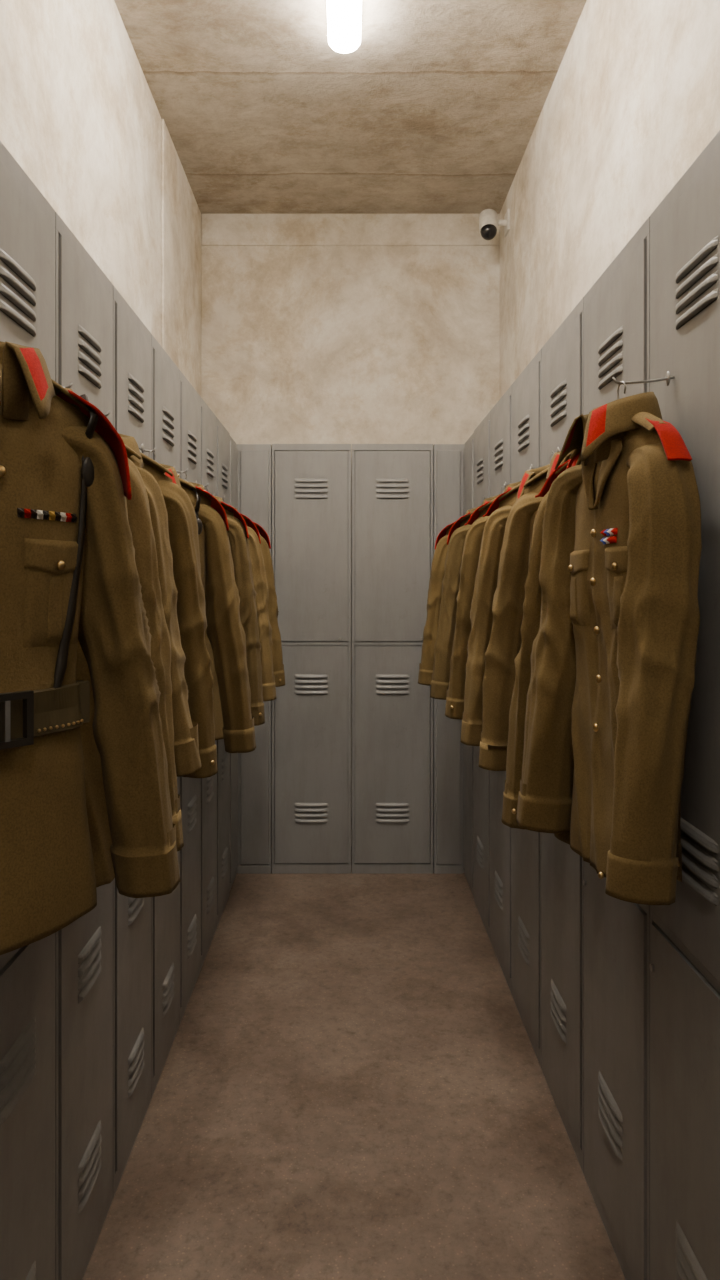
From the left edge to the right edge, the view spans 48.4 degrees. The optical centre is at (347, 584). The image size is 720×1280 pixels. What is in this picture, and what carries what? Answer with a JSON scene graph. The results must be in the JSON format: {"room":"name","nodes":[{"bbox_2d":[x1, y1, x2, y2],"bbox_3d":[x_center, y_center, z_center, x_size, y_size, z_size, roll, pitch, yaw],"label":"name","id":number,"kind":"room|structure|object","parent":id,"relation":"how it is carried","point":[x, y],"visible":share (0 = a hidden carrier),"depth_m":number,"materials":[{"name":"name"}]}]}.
{"room":"military locker room","nodes":[
{"label":"military locker room","id":0,"kind":"room"},
{"bbox_2d":[0,0,161,344],"bbox_3d":[-0.818,-0.285,1.270,0.100,3.270,5.940,0,0,0],"label":"wall","id":1,"kind":"structure","parent":0,"point":[79,113],"depth_m":2.40,"materials":[{"name":"paint"}]},
{"bbox_2d":[161,119,200,395],"bbox_3d":[-0.763,-1.295,3.715,0.010,1.250,0.850,0,0,0],"label":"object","id":2,"kind":"structure","parent":1,"relation":"attached to","point":[180,212],"depth_m":3.60,"materials":[{"name":"paint"}]},
{"bbox_2d":[201,214,498,452],"bbox_3d":[0.008,-0.285,4.190,1.552,3.270,0.100,0,0,0],"label":"wall","id":3,"kind":"structure","parent":0,"point":[351,345],"depth_m":4.14,"materials":[{"name":"paint"}]},
{"bbox_2d":[202,214,499,245],"bbox_3d":[0.014,-1.837,4.136,1.540,0.165,0.008,0,0,0],"label":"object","id":4,"kind":"structure","parent":3,"relation":"attached to","point":[217,229],"depth_m":4.13,"materials":[{"name":"paint"}]},
{"bbox_2d":[114,0,586,213],"bbox_3d":[0.008,-1.970,1.270,1.752,0.100,5.940,0,0,0],"label":"ceiling","id":5,"kind":"structure","parent":0,"point":[438,105],"depth_m":3.14,"materials":[{"name":"concrete"}]},
{"bbox_2d":[327,0,361,52],"bbox_3d":[-0.012,-1.872,2.055,0.112,0.096,1.410,0,0,0],"label":"tube light","id":6,"kind":"object","parent":5,"relation":"attached to","point":[343,16],"depth_m":2.61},
{"bbox_2d":[82,855,624,1279],"bbox_3d":[0.008,1.400,1.270,1.752,0.100,5.940,0,0,0],"label":"floor","id":7,"kind":"structure","parent":0,"point":[352,1084],"depth_m":2.04,"materials":[{"name":"concrete"}]},
{"bbox_2d":[0,141,54,1279],"bbox_3d":[-0.633,0.345,1.240,0.259,2.010,0.342,0,0,0],"label":"locker","id":8,"kind":"object","parent":7,"relation":"on","point":[27,219],"visible":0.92,"depth_m":1.28,"materials":[{"name":"grey metal"}]},
{"bbox_2d":[64,387,183,887],"bbox_3d":[-0.439,0.052,1.147,0.155,0.797,0.469,0,0,33],"label":"jacket","id":9,"kind":"object","parent":8,"relation":"hanging from","point":[138,509],"visible":0.15,"depth_m":1.24,"materials":[{"name":"fabric"}]},
{"bbox_2d":[65,383,200,776],"bbox_3d":[-0.439,0.053,1.332,0.149,0.797,0.454,0,0,33],"label":"jacket","id":10,"kind":"object","parent":8,"relation":"hanging from","point":[186,744],"visible":0.1,"depth_m":1.43,"materials":[{"name":"fabric"}]},
{"bbox_2d":[55,212,112,1279],"bbox_3d":[-0.633,0.345,1.585,0.259,2.010,0.342,0,0,0],"label":"locker","id":11,"kind":"object","parent":7,"relation":"on","point":[83,292],"visible":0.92,"depth_m":1.54,"materials":[{"name":"grey metal"}]},
{"bbox_2d":[105,411,217,777],"bbox_3d":[-0.438,0.053,1.552,0.146,0.798,0.451,0,0,33],"label":"jacket","id":12,"kind":"object","parent":11,"relation":"hanging from","point":[182,521],"visible":0.12,"depth_m":1.64,"materials":[{"name":"fabric"}]},
{"bbox_2d":[113,285,151,1197],"bbox_3d":[-0.633,0.345,1.931,0.259,2.010,0.342,0,0,0],"label":"locker","id":13,"kind":"object","parent":7,"relation":"on","point":[132,340],"visible":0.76,"depth_m":1.88,"materials":[{"name":"grey metal"}]},
{"bbox_2d":[139,444,255,752],"bbox_3d":[-0.426,0.053,1.964,0.172,0.798,0.454,0,0,39],"label":"jacket","id":14,"kind":"object","parent":13,"relation":"hanging from","point":[225,631],"visible":0.29,"depth_m":2.04,"materials":[{"name":"fabric"}]},
{"bbox_2d":[152,335,178,1095],"bbox_3d":[-0.633,0.345,2.276,0.259,2.010,0.342,0,0,0],"label":"locker","id":15,"kind":"object","parent":7,"relation":"on","point":[165,374],"visible":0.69,"depth_m":2.23,"materials":[{"name":"grey metal"}]},
{"bbox_2d":[174,466,264,739],"bbox_3d":[-0.432,0.053,2.320,0.165,0.797,0.457,0,0,37],"label":"jacket","id":16,"kind":"object","parent":15,"relation":"hanging from","point":[238,535],"visible":0.15,"depth_m":2.40,"materials":[{"name":"fabric"}]},
{"bbox_2d":[179,370,199,1025],"bbox_3d":[-0.633,0.345,2.620,0.259,2.010,0.342,0,0,0],"label":"locker","id":17,"kind":"object","parent":7,"relation":"on","point":[189,399],"visible":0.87,"depth_m":2.58,"materials":[{"name":"grey metal"}]},
{"bbox_2d":[196,481,275,700],"bbox_3d":[-0.427,0.052,2.666,0.165,0.797,0.429,0,0,40],"label":"jacket","id":18,"kind":"object","parent":17,"relation":"hanging from","point":[258,568],"visible":0.14,"depth_m":2.73,"materials":[{"name":"fabric"}]},
{"bbox_2d":[200,396,216,970],"bbox_3d":[-0.633,0.345,2.966,0.259,2.010,0.342,0,0,0],"label":"locker","id":19,"kind":"object","parent":7,"relation":"on","point":[208,426],"visible":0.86,"depth_m":2.93,"materials":[{"name":"grey metal"}]},
{"bbox_2d":[214,494,284,686],"bbox_3d":[-0.430,0.052,3.025,0.167,0.797,0.461,0,0,37],"label":"jacket","id":20,"kind":"object","parent":19,"relation":"hanging from","point":[277,657],"visible":0.12,"depth_m":3.10,"materials":[{"name":"fabric"}]},
{"bbox_2d":[216,417,229,928],"bbox_3d":[-0.633,0.345,3.311,0.259,2.010,0.342,0,0,0],"label":"locker","id":21,"kind":"object","parent":7,"relation":"on","point":[223,442],"visible":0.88,"depth_m":3.26,"materials":[{"name":"grey metal"}]},
{"bbox_2d":[229,435,237,891],"bbox_3d":[-0.637,0.345,3.607,0.250,2.010,0.243,0,0,0],"label":"filler panel","id":22,"kind":"object","parent":7,"relation":"on","point":[233,450],"visible":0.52,"depth_m":3.58,"materials":[{"name":"grey paint"}]},
{"bbox_2d":[236,444,271,873],"bbox_3d":[-0.554,0.345,3.929,0.388,2.010,0.386,0,0,0],"label":"filler panel","id":23,"kind":"object","parent":7,"relation":"on","point":[254,460],"visible":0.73,"depth_m":3.74,"materials":[{"name":"grey paint"}]},
{"bbox_2d":[272,444,350,873],"bbox_3d":[-0.171,0.345,3.926,0.371,2.010,0.393,0,0,0],"label":"locker","id":24,"kind":"object","parent":7,"relation":"on","point":[311,483],"visible":0.95,"depth_m":3.74,"materials":[{"name":"grey metal"}]},
{"bbox_2d":[351,444,432,873],"bbox_3d":[0.208,0.345,3.926,0.381,2.010,0.393,0,0,0],"label":"locker","id":25,"kind":"object","parent":7,"relation":"on","point":[392,484],"visible":0.95,"depth_m":3.74,"materials":[{"name":"grey metal"}]},
{"bbox_2d":[433,444,464,873],"bbox_3d":[0.590,0.345,3.929,0.376,2.010,0.386,0,0,0],"label":"filler panel","id":26,"kind":"object","parent":7,"relation":"on","point":[447,458],"visible":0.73,"depth_m":3.74,"materials":[{"name":"grey paint"}]},
{"bbox_2d":[463,433,473,896],"bbox_3d":[0.656,0.345,3.580,0.243,2.010,0.296,0,0,0],"label":"filler panel","id":27,"kind":"object","parent":7,"relation":"on","point":[468,450],"visible":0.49,"depth_m":3.55,"materials":[{"name":"grey paint"}]},
{"bbox_2d":[473,412,489,938],"bbox_3d":[0.652,0.345,3.230,0.252,2.010,0.397,0,0,0],"label":"locker","id":28,"kind":"object","parent":7,"relation":"on","point":[481,440],"visible":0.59,"depth_m":3.21,"materials":[{"name":"grey metal"}]},
{"bbox_2d":[490,385,511,993],"bbox_3d":[0.652,0.345,2.830,0.252,2.010,0.397,0,0,0],"label":"locker","id":29,"kind":"object","parent":7,"relation":"on","point":[501,413],"visible":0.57,"depth_m":2.81,"materials":[{"name":"grey metal"}]},
{"bbox_2d":[418,495,485,685],"bbox_3d":[0.462,0.053,3.095,0.170,0.797,0.445,0,0,-36],"label":"jacket","id":30,"kind":"object","parent":29,"relation":"hanging from","point":[437,573],"visible":0.12,"depth_m":3.18,"materials":[{"name":"fabric"}]},
{"bbox_2d":[512,348,541,1068],"bbox_3d":[0.652,0.345,2.430,0.252,2.010,0.397,0,0,0],"label":"locker","id":31,"kind":"object","parent":7,"relation":"on","point":[527,388],"visible":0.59,"depth_m":2.37,"materials":[{"name":"grey metal"}]},
{"bbox_2d":[430,482,505,699],"bbox_3d":[0.464,0.052,2.692,0.155,0.797,0.451,0,0,-34],"label":"jacket","id":32,"kind":"object","parent":31,"relation":"hanging from","point":[443,646],"visible":0.19,"depth_m":2.78,"materials":[{"name":"fabric"}]},
{"bbox_2d":[445,464,532,719],"bbox_3d":[0.467,0.053,2.310,0.155,0.798,0.485,0,0,-31],"label":"jacket","id":33,"kind":"object","parent":31,"relation":"hanging from","point":[454,708],"visible":0.2,"depth_m":2.40,"materials":[{"name":"fabric"}]},
{"bbox_2d":[542,297,583,1173],"bbox_3d":[0.652,0.345,2.030,0.252,2.010,0.397,0,0,0],"label":"locker","id":34,"kind":"object","parent":7,"relation":"on","point":[563,353],"visible":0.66,"depth_m":1.99,"materials":[{"name":"grey metal"}]},
{"bbox_2d":[460,447,558,745],"bbox_3d":[0.465,0.052,2.017,0.152,0.797,0.429,0,0,-35],"label":"jacket","id":35,"kind":"object","parent":34,"relation":"hanging from","point":[481,613],"visible":0.16,"depth_m":2.10,"materials":[{"name":"fabric"}]},
{"bbox_2d":[583,216,649,1279],"bbox_3d":[0.652,0.345,1.630,0.252,2.010,0.397,0,0,0],"label":"locker","id":36,"kind":"object","parent":7,"relation":"on","point":[617,305],"visible":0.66,"depth_m":1.58,"materials":[{"name":"grey metal"}]},
{"bbox_2d":[478,450,573,770],"bbox_3d":[0.467,0.053,1.732,0.151,0.798,0.438,0,0,-33],"label":"jacket","id":37,"kind":"object","parent":36,"relation":"hanging from","point":[505,641],"visible":0.16,"depth_m":1.82,"materials":[{"name":"fabric"}]},
{"bbox_2d":[501,449,681,881],"bbox_3d":[0.465,0.073,1.467,0.150,0.817,0.422,0,0,-33],"label":"jacket","id":38,"kind":"object","parent":36,"relation":"hanging from","point":[530,626],"visible":0.09,"depth_m":1.54,"materials":[{"name":"fabric"}]},
{"bbox_2d":[649,130,719,1279],"bbox_3d":[0.652,0.345,1.230,0.252,2.010,0.397,0,0,0],"label":"locker","id":39,"kind":"object","parent":7,"relation":"on","point":[684,966],"visible":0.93,"depth_m":1.24,"materials":[{"name":"grey metal"}]},
{"bbox_2d":[512,371,701,904],"bbox_3d":[0.432,0.058,1.315,0.207,0.817,0.416,0,0,-10],"label":"jacket","id":40,"kind":"object","parent":39,"relation":"hanging from","point":[613,654],"visible":1,"depth_m":1.25,"materials":[{"name":"fabric"}]},
{"bbox_3d":[-0.633,0.345,0.895,0.259,2.010,0.342,0,0,0],"label":"locker","id":41,"kind":"object","parent":7,"relation":"on","visible":0},
{"bbox_2d":[0,341,179,954],"bbox_3d":[-0.415,0.042,0.959,0.162,0.776,0.493,0,0,37],"label":"jacket","id":42,"kind":"object","parent":41,"relation":"hanging from","point":[69,573],"visible":1,"depth_m":1.00,"materials":[{"name":"fabric"}]},
{"bbox_2d":[499,0,719,399],"bbox_3d":[0.834,-0.285,1.270,0.100,3.270,5.940,0,0,0],"label":"wall","id":43,"kind":"structure","parent":0,"point":[632,101],"depth_m":2.49,"materials":[{"name":"paint"}]},
{"bbox_2d":[479,209,509,239],"bbox_3d":[0.712,-1.756,3.910,0.145,0.154,0.122,0,0,0],"label":"security camera","id":44,"kind":"object","parent":43,"relation":"attached to","point":[489,222],"visible":1,"depth_m":3.88,"materials":[{"name":"white plastic"}]}
]}

